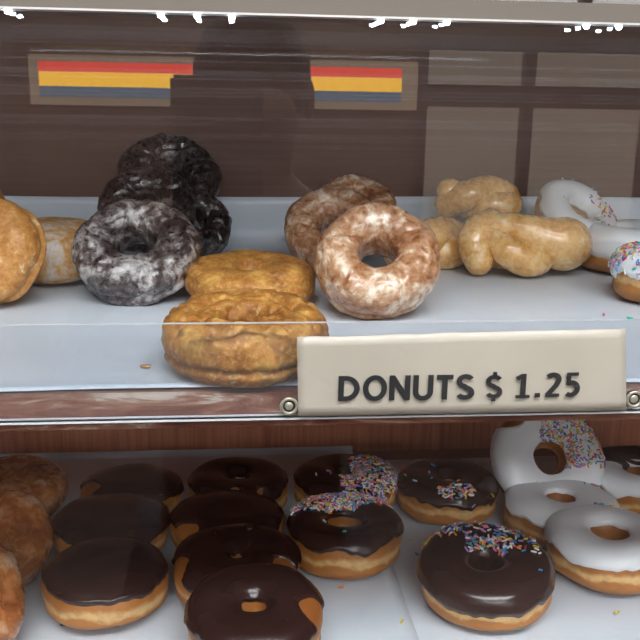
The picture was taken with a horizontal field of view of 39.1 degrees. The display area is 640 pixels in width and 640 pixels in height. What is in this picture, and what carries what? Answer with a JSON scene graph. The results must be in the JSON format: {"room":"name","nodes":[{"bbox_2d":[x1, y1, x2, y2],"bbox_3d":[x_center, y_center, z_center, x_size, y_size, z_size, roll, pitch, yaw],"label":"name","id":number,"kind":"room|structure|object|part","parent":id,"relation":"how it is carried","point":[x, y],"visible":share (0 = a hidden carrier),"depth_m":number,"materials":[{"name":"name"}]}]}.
{"room":"food shop","nodes":[
{"label":"food shop","id":0,"kind":"room"},
{"bbox_2d":[0,419,639,453],"bbox_3d":[0.105,0.361,0.972,2.800,0.832,0.020,0,14,-6],"label":"wall","id":1,"kind":"structure","parent":0,"point":[609,432],"depth_m":0.89,"materials":[{"name":"brown wood"}]},
{"bbox_3d":[0.272,1.817,-0.552,5.600,0.050,4.800,0,14,-6],"label":"floor","id":2,"kind":"structure","parent":0,"visible":0},
{"bbox_2d":[0,0,639,197],"bbox_3d":[0.124,0.494,0.797,2.840,1.860,0.525,0,14,-6],"label":"wall","id":3,"kind":"structure","parent":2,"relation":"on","point":[284,107],"depth_m":0.86,"materials":[{"name":"brown laminate"}]},
{"bbox_2d":[0,0,639,29],"bbox_3d":[0.162,-0.124,0.372,2.780,0.010,0.009,0,14,-6],"label":"frame","id":4,"kind":"object","parent":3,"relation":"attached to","point":[586,15],"visible":1,"depth_m":0.35,"materials":[{"name":"grey metal"}]},
{"bbox_2d":[0,319,639,430],"bbox_3d":[0.131,-0.026,0.684,2.800,0.057,0.453,0,14,-6],"label":"shelf","id":5,"kind":"object","parent":3,"relation":"attached to","point":[122,402],"depth_m":0.46,"materials":[{"name":"brown wood"}]},
{"bbox_2d":[0,196,639,391],"bbox_3d":[0.081,-0.045,0.680,2.300,0.056,0.436,0,14,-6],"label":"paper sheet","id":6,"kind":"object","parent":5,"relation":"on","point":[32,357],"visible":0.26,"depth_m":0.63,"materials":[{"name":"paper"}]},
{"bbox_2d":[0,198,46,302],"bbox_3d":[-0.228,-0.048,0.625,0.076,0.073,0.053,9,16,29],"label":"donut","id":7,"kind":"object","parent":6,"relation":"on","point":[23,247],"visible":1,"depth_m":0.61,"materials":[{"name":"orange food"}]},
{"bbox_2d":[34,217,85,283],"bbox_3d":[-0.211,-0.055,0.712,0.082,0.047,0.083,1,14,1],"label":"donut","id":8,"kind":"object","parent":6,"relation":"on","point":[58,267],"visible":0.41,"depth_m":0.68,"materials":[{"name":"beige food"}]},
{"bbox_2d":[71,199,201,305],"bbox_3d":[-0.134,-0.050,0.655,0.090,0.071,0.088,-4,15,-21],"label":"donut","id":9,"kind":"object","parent":6,"relation":"on","point":[99,245],"visible":1,"depth_m":0.64,"materials":[{"name":"black food"}]},
{"bbox_2d":[140,364,150,367],"bbox_3d":[-0.096,0.025,0.493,0.006,0.002,0.004,0,14,-6],"label":"crumb","id":10,"kind":"object","parent":6,"relation":"on","point":[144,365],"visible":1,"depth_m":0.49,"materials":[{"name":"beige food"}]},
{"bbox_2d":[97,166,196,252],"bbox_3d":[-0.143,-0.092,0.744,0.081,0.068,0.070,0,14,-5],"label":"donut","id":11,"kind":"object","parent":6,"relation":"on","point":[160,184],"visible":0.38,"depth_m":0.74,"materials":[{"name":"black food"}]},
{"bbox_2d":[188,184,231,256],"bbox_3d":[-0.111,-0.084,0.780,0.072,0.065,0.058,-6,16,-27],"label":"donut","id":12,"kind":"object","parent":6,"relation":"on","point":[214,220],"visible":0.39,"depth_m":0.78,"materials":[{"name":"black food"}]},
{"bbox_2d":[116,133,222,197],"bbox_3d":[-0.137,-0.130,0.818,0.094,0.077,0.081,3,14,7],"label":"donut","id":13,"kind":"object","parent":12,"relation":"on","point":[181,154],"visible":0.52,"depth_m":0.82,"materials":[{"name":"black food"}]},
{"bbox_2d":[161,288,328,387],"bbox_3d":[-0.041,0.008,0.491,0.091,0.038,0.090,-5,15,-23],"label":"donut","id":14,"kind":"object","parent":6,"relation":"on","point":[260,355],"visible":0.92,"depth_m":0.46,"materials":[{"name":"orange food"}]},
{"bbox_2d":[185,249,315,300],"bbox_3d":[-0.050,-0.030,0.652,0.094,0.031,0.095,-4,15,-18],"label":"donut","id":15,"kind":"object","parent":6,"relation":"on","point":[229,271],"visible":0.77,"depth_m":0.63,"materials":[{"name":"orange food"}]},
{"bbox_2d":[284,186,369,271],"bbox_3d":[0.009,-0.076,0.753,0.078,0.069,0.069,5,15,17],"label":"donut","id":16,"kind":"object","parent":6,"relation":"on","point":[305,219],"visible":0.45,"depth_m":0.75,"materials":[{"name":"food"}]},
{"bbox_2d":[319,174,396,227],"bbox_3d":[0.032,-0.105,0.827,0.074,0.053,0.071,-5,15,-24],"label":"donut","id":17,"kind":"object","parent":6,"relation":"on","point":[375,191],"visible":0.18,"depth_m":0.83,"materials":[{"name":"food"}]},
{"bbox_2d":[313,202,440,319],"bbox_3d":[0.039,-0.041,0.617,0.086,0.075,0.075,-4,15,-19],"label":"donut","id":18,"kind":"object","parent":6,"relation":"on","point":[355,288],"visible":1,"depth_m":0.60,"materials":[{"name":"food"}]},
{"bbox_2d":[383,215,463,269],"bbox_3d":[0.097,-0.067,0.786,0.092,0.046,0.045,-6,16,-25],"label":"donut","id":19,"kind":"object","parent":6,"relation":"on","point":[446,229],"visible":0.33,"depth_m":0.77,"materials":[{"name":"food"}]},
{"bbox_2d":[458,208,592,276],"bbox_3d":[0.175,-0.067,0.768,0.120,0.055,0.067,0,14,-6],"label":"donut","id":20,"kind":"object","parent":6,"relation":"on","point":[524,245],"visible":1,"depth_m":0.75,"materials":[{"name":"food"}]},
{"bbox_2d":[582,219,639,272],"bbox_3d":[0.275,-0.066,0.800,0.096,0.042,0.095,0,14,-6],"label":"donut","id":21,"kind":"object","parent":6,"relation":"on","point":[605,238],"visible":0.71,"depth_m":0.77,"materials":[{"name":"white food"}]},
{"bbox_2d":[535,178,617,228],"bbox_3d":[0.232,-0.095,0.817,0.078,0.065,0.070,-8,17,-32],"label":"donut","id":22,"kind":"object","parent":21,"relation":"on","point":[558,198],"visible":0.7,"depth_m":0.81,"materials":[{"name":"white food"}]},
{"bbox_2d":[608,241,639,302],"bbox_3d":[0.264,-0.036,0.679,0.088,0.041,0.089,4,14,10],"label":"donut","id":23,"kind":"object","parent":6,"relation":"on","point":[624,264],"visible":1,"depth_m":0.67,"materials":[{"name":"white food"}]},
{"bbox_3d":[0.215,-0.080,0.847,0.090,0.045,0.043,-3,15,-17],"label":"donut","id":24,"kind":"object","parent":6,"relation":"on","visible":0},
{"bbox_2d":[434,175,523,217],"bbox_3d":[0.148,-0.114,0.842,0.083,0.042,0.040,1,14,2],"label":"donut","id":25,"kind":"object","parent":24,"relation":"on","point":[468,197],"visible":0.95,"depth_m":0.83,"materials":[{"name":"food"}]},
{"bbox_3d":[0.104,0.025,0.464,2.500,0.050,0.009,0,14,-6],"label":"shelf lip","id":26,"kind":"part","parent":5,"relation":"part of","materials":[{"name":"clear glass"}]},
{"bbox_2d":[297,328,625,415],"bbox_3d":[0.074,0.026,0.456,0.173,0.044,0.003,0,14,-6],"label":"price sign","id":27,"kind":"object","parent":5,"relation":"attached to","point":[533,370],"visible":1,"depth_m":0.46,"materials":[{"name":"grey plastic"}]},
{"bbox_2d":[353,445,639,459],"bbox_3d":[0.130,0.189,0.709,2.800,0.018,0.410,0,14,-6],"label":"shelf","id":28,"kind":"object","parent":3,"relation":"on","point":[447,453],"visible":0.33,"depth_m":0.90,"materials":[{"name":"brown wood"}]},
{"bbox_2d":[0,446,418,639],"bbox_3d":[-0.507,0.176,0.658,1.122,0.006,0.369,0,14,-6],"label":"tray","id":29,"kind":"object","parent":28,"relation":"on","point":[374,607],"visible":0.16,"depth_m":0.63,"materials":[{"name":"paper"}]},
{"bbox_2d":[0,542,24,639],"bbox_3d":[-0.227,0.172,0.551,0.089,0.080,0.074,-9,17,-34],"label":"donut","id":30,"kind":"object","parent":29,"relation":"on","point":[12,591],"visible":1,"depth_m":0.55,"materials":[{"name":"food"}]},
{"bbox_2d":[0,488,53,587],"bbox_3d":[-0.232,0.158,0.640,0.083,0.066,0.079,-3,14,-15],"label":"donut","id":31,"kind":"object","parent":29,"relation":"on","point":[26,528],"visible":0.82,"depth_m":0.63,"materials":[{"name":"food"}]},
{"bbox_2d":[0,454,68,516],"bbox_3d":[-0.255,0.142,0.743,0.090,0.041,0.091,-3,14,-15],"label":"donut","id":32,"kind":"object","parent":29,"relation":"on","point":[41,477],"visible":0.62,"depth_m":0.74,"materials":[{"name":"food"}]},
{"bbox_2d":[41,536,168,629],"bbox_3d":[-0.145,0.177,0.610,0.085,0.038,0.085,0,14,-6],"label":"donut","id":33,"kind":"object","parent":29,"relation":"on","point":[108,581],"visible":1,"depth_m":0.58,"materials":[{"name":"brown food"}]},
{"bbox_2d":[51,493,170,553],"bbox_3d":[-0.160,0.159,0.688,0.090,0.034,0.090,0,14,-6],"label":"donut","id":34,"kind":"object","parent":29,"relation":"on","point":[132,515],"visible":0.79,"depth_m":0.67,"materials":[{"name":"brown food"}]},
{"bbox_2d":[80,463,183,512],"bbox_3d":[-0.156,0.144,0.748,0.085,0.033,0.084,0,14,-6],"label":"donut","id":35,"kind":"object","parent":29,"relation":"on","point":[165,485],"visible":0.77,"depth_m":0.74,"materials":[{"name":"brown food"}]},
{"bbox_2d":[169,489,283,547],"bbox_3d":[-0.072,0.158,0.697,0.089,0.034,0.089,0,14,-6],"label":"donut","id":36,"kind":"object","parent":29,"relation":"on","point":[200,511],"visible":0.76,"depth_m":0.69,"materials":[{"name":"brown food"}]},
{"bbox_2d":[172,523,301,604],"bbox_3d":[-0.059,0.174,0.629,0.089,0.038,0.088,-10,18,-38],"label":"donut","id":37,"kind":"object","parent":29,"relation":"on","point":[205,552],"visible":0.61,"depth_m":0.62,"materials":[{"name":"brown food"}]},
{"bbox_2d":[187,457,288,507],"bbox_3d":[-0.069,0.143,0.759,0.085,0.035,0.086,0,14,-6],"label":"donut","id":38,"kind":"object","parent":29,"relation":"on","point":[266,478],"visible":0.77,"depth_m":0.75,"materials":[{"name":"brown food"}]},
{"bbox_2d":[183,563,323,639],"bbox_3d":[-0.040,0.188,0.559,0.085,0.045,0.086,-8,17,-32],"label":"donut","id":39,"kind":"object","parent":29,"relation":"on","point":[248,601],"visible":1,"depth_m":0.55,"materials":[{"name":"brown food"}]},
{"bbox_2d":[286,491,403,579],"bbox_3d":[0.019,0.162,0.682,0.088,0.039,0.090,-1,14,-8],"label":"donut","id":40,"kind":"object","parent":29,"relation":"on","point":[345,535],"visible":0.99,"depth_m":0.65,"materials":[{"name":"brown food"}]},
{"bbox_2d":[293,452,397,506],"bbox_3d":[0.023,0.141,0.768,0.091,0.037,0.092,0,14,-6],"label":"donut","id":41,"kind":"object","parent":29,"relation":"on","point":[374,476],"visible":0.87,"depth_m":0.75,"materials":[{"name":"brown food"}]},
{"bbox_2d":[386,456,639,639],"bbox_3d":[0.673,0.174,0.763,1.308,0.003,0.347,0,14,-6],"label":"tray","id":42,"kind":"object","parent":28,"relation":"on","point":[576,611],"visible":0.17,"depth_m":0.63,"materials":[{"name":"paper"}]},
{"bbox_2d":[397,458,498,525],"bbox_3d":[0.107,0.145,0.762,0.086,0.037,0.087,0,14,-6],"label":"donut","id":43,"kind":"object","parent":42,"relation":"on","point":[441,492],"visible":1,"depth_m":0.74,"materials":[{"name":"brown food"}]},
{"bbox_2d":[416,520,555,631],"bbox_3d":[0.114,0.175,0.621,0.094,0.044,0.095,6,15,18],"label":"donut","id":44,"kind":"object","parent":42,"relation":"on","point":[479,576],"visible":1,"depth_m":0.60,"materials":[{"name":"brown food"}]},
{"bbox_2d":[503,480,620,547],"bbox_3d":[0.194,0.155,0.728,0.092,0.036,0.092,0,14,-6],"label":"donut","id":45,"kind":"object","parent":42,"relation":"on","point":[527,506],"visible":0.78,"depth_m":0.71,"materials":[{"name":"white food"}]},
{"bbox_2d":[490,420,605,492],"bbox_3d":[0.194,0.119,0.767,0.099,0.089,0.072,2,14,2],"label":"donut","id":46,"kind":"object","parent":45,"relation":"on","point":[577,451],"visible":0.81,"depth_m":0.76,"materials":[{"name":"white food"}]},
{"bbox_2d":[544,502,639,594],"bbox_3d":[0.215,0.169,0.670,0.095,0.037,0.093,0,14,-6],"label":"donut","id":47,"kind":"object","parent":42,"relation":"on","point":[597,546],"visible":1,"depth_m":0.65,"materials":[{"name":"white food"}]},
{"bbox_2d":[600,446,639,513],"bbox_3d":[0.275,0.140,0.782,0.089,0.041,0.088,-6,16,-26],"label":"donut","id":48,"kind":"object","parent":42,"relation":"on","point":[621,477],"visible":0.7,"depth_m":0.76,"materials":[{"name":"white food"}]}
]}

